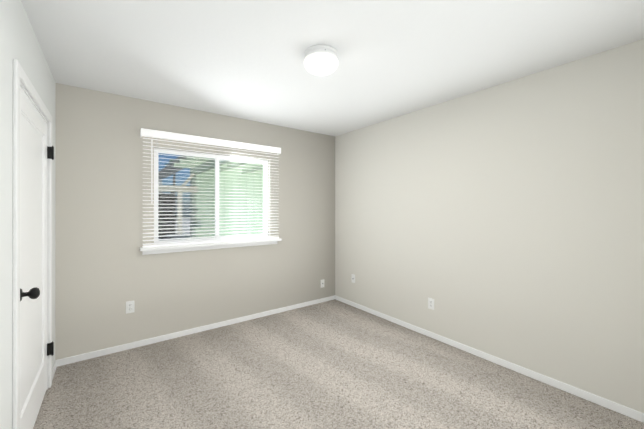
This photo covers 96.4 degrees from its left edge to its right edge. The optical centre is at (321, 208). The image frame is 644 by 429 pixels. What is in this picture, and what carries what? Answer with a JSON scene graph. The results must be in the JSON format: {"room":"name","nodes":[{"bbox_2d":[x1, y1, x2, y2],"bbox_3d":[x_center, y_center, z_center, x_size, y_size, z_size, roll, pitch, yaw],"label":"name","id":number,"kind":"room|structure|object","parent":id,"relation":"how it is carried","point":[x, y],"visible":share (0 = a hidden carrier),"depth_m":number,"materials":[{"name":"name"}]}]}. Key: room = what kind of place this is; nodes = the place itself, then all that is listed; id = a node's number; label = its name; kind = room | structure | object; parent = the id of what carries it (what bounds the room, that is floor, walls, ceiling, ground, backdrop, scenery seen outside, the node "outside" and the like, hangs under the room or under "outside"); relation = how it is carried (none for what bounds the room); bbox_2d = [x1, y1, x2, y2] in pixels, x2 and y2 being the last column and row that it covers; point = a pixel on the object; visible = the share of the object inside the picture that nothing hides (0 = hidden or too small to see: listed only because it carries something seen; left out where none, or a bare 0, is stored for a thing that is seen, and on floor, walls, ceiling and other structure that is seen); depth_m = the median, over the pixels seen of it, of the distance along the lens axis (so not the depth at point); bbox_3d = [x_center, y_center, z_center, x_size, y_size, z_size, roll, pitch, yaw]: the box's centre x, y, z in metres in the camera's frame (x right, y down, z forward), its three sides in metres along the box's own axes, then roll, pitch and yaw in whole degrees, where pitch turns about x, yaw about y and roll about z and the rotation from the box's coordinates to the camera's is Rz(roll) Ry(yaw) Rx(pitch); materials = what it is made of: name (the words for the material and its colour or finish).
{"room":"empty bedroom","nodes":[
{"label":"empty bedroom","id":0,"kind":"room"},
{"bbox_2d":[0,0,55,428],"bbox_3d":[-1.234,0.141,0.950,0.120,2.440,3.700,0,0,-37],"label":"wall","id":1,"kind":"structure","parent":0,"point":[19,42],"depth_m":1.33,"materials":[{"name":"white paint"}]},
{"bbox_2d":[13,59,51,428],"bbox_3d":[-1.826,0.327,1.759,0.136,2.071,1.067,0,0,-37],"label":"door frame","id":2,"kind":"structure","parent":1,"relation":"attached to","point":[19,74],"depth_m":1.39,"materials":[{"name":"white wood"}]},
{"bbox_2d":[20,87,53,428],"bbox_3d":[-1.772,0.358,1.804,0.113,1.985,0.927,0,0,-37],"label":"door","id":3,"kind":"structure","parent":1,"relation":"in","point":[36,153],"depth_m":1.78,"materials":[{"name":"white wood"}]},
{"bbox_2d":[52,360,56,379],"bbox_3d":[-1.217,1.333,1.036,0.011,0.058,3.558,0,0,-37],"label":"baseboard","id":4,"kind":"structure","parent":1,"relation":"attached to","point":[54,368],"depth_m":2.36,"materials":[{"name":"white wood"}]},
{"bbox_2d":[55,83,334,359],"bbox_3d":[-1.081,0.144,3.443,3.340,2.440,0.120,0,0,-37],"label":"wall","id":5,"kind":"structure","parent":0,"point":[106,270],"depth_m":2.89,"materials":[{"name":"paint"}]},
{"bbox_2d":[126,301,133,313],"bbox_3d":[-1.857,0.959,2.785,0.070,0.115,0.009,0,0,-37],"label":"electrical outlet","id":6,"kind":"object","parent":5,"relation":"attached to","point":[129,306],"visible":1,"depth_m":2.78,"materials":[{"name":"white plastic"}]},
{"bbox_2d":[55,295,334,366],"bbox_3d":[-1.042,1.335,3.389,3.100,0.058,0.011,0,0,-37],"label":"baseboard","id":7,"kind":"structure","parent":5,"relation":"attached to","point":[89,355],"depth_m":3.03,"materials":[{"name":"white wood"}]},
{"bbox_2d":[154,148,267,244],"bbox_3d":[-1.231,-0.116,3.361,1.288,1.008,0.064,0,0,-37],"label":"window","id":8,"kind":"structure","parent":5,"relation":"in","point":[217,158],"depth_m":3.26,"materials":[{"name":"white plastic"}]},
{"bbox_2d":[140,128,280,247],"bbox_3d":[-1.158,-0.192,3.260,1.523,1.158,0.082,0,0,-37],"label":"window blinds","id":9,"kind":"object","parent":8,"relation":"attached to","point":[156,134],"visible":1,"depth_m":3.14,"materials":[{"name":"white plastic"}]},
{"bbox_2d":[140,238,281,254],"bbox_3d":[-1.173,0.426,3.281,1.536,0.075,0.139,0,0,-37],"label":"window sill","id":10,"kind":"structure","parent":5,"relation":"attached to","point":[175,248],"depth_m":3.16,"materials":[{"name":"white wood"}]},
{"bbox_2d":[21,0,643,135],"bbox_3d":[0.022,-1.127,1.960,3.340,0.100,3.820,0,0,-37],"label":"ceiling","id":11,"kind":"structure","parent":0,"point":[243,59],"depth_m":1.93,"materials":[{"name":"white paint"}]},
{"bbox_2d":[304,45,337,75],"bbox_3d":[-0.006,-1.008,2.007,0.242,0.138,0.242,0,0,-37],"label":"ceiling light","id":12,"kind":"object","parent":11,"relation":"attached to","point":[320,60],"visible":1,"depth_m":1.93,"materials":[{"name":"white glass"}]},
{"bbox_2d":[33,299,643,428],"bbox_3d":[0.022,1.413,1.957,3.340,0.100,3.820,0,0,-37],"label":"floor","id":13,"kind":"structure","parent":0,"point":[334,364],"depth_m":2.20,"materials":[{"name":"carpet"}]},
{"bbox_2d":[335,39,643,412],"bbox_3d":[1.350,0.144,2.871,0.120,2.440,3.700,0,0,-37],"label":"wall","id":14,"kind":"structure","parent":0,"point":[504,221],"depth_m":2.38,"materials":[{"name":"white paint"}]},
{"bbox_2d":[428,298,433,309],"bbox_3d":[1.149,1.009,3.032,0.009,0.115,0.070,0,0,-37],"label":"duplex electrical outlet","id":15,"kind":"object","parent":14,"relation":"attached to","point":[430,303],"visible":1,"depth_m":3.03,"materials":[{"name":"white plastic"}]},
{"bbox_2d":[335,295,643,422],"bbox_3d":[1.265,1.335,2.874,0.011,0.058,3.569,0,0,-37],"label":"baseboard","id":16,"kind":"structure","parent":14,"relation":"attached to","point":[613,406],"depth_m":2.37,"materials":[{"name":"white wood"}]},
{"label":"outside","id":17,"kind":"structure","parent":0,"visible":0},
{"bbox_2d":[175,219,189,235],"bbox_3d":[-12.672,1.633,20.631,55.000,0.200,41.300,0,0,-37],"label":"ground","id":18,"kind":"structure","parent":17,"point":[187,226],"depth_m":23.98,"materials":[{"name":"concrete"}]},
{"bbox_2d":[158,192,176,234],"bbox_3d":[-8.269,0.521,5.471,9.980,1.990,0.110,0,0,-37],"label":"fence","id":19,"kind":"object","parent":18,"relation":"on","point":[162,209],"depth_m":8.24,"materials":[{"name":"grey wood"}]},
{"bbox_2d":[158,234,194,240],"bbox_3d":[-2.855,0.936,3.289,2.470,1.157,0.750,0,0,-37],"label":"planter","id":20,"kind":"object","parent":18,"relation":"on","point":[173,236],"depth_m":3.76,"materials":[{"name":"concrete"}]},
{"bbox_2d":[158,173,197,233],"bbox_3d":[-3.208,0.359,6.304,0.900,2.316,0.090,0,0,-37],"label":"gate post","id":21,"kind":"object","parent":18,"relation":"on","point":[185,189],"depth_m":6.32,"materials":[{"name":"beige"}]},
{"bbox_2d":[158,155,262,177],"bbox_3d":[-1.695,-0.950,8.856,5.430,0.300,6.900,0,0,-37],"label":"patio cover","id":22,"kind":"object","parent":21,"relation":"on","point":[225,165],"depth_m":6.80,"materials":[{"name":"white"}]},
{"bbox_2d":[190,169,262,238],"bbox_3d":[1.565,-0.303,10.705,11.990,3.650,0.220,0,0,-37],"label":"neighbor siding","id":23,"kind":"object","parent":18,"relation":"on","point":[251,202],"depth_m":7.66,"materials":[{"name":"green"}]}
]}

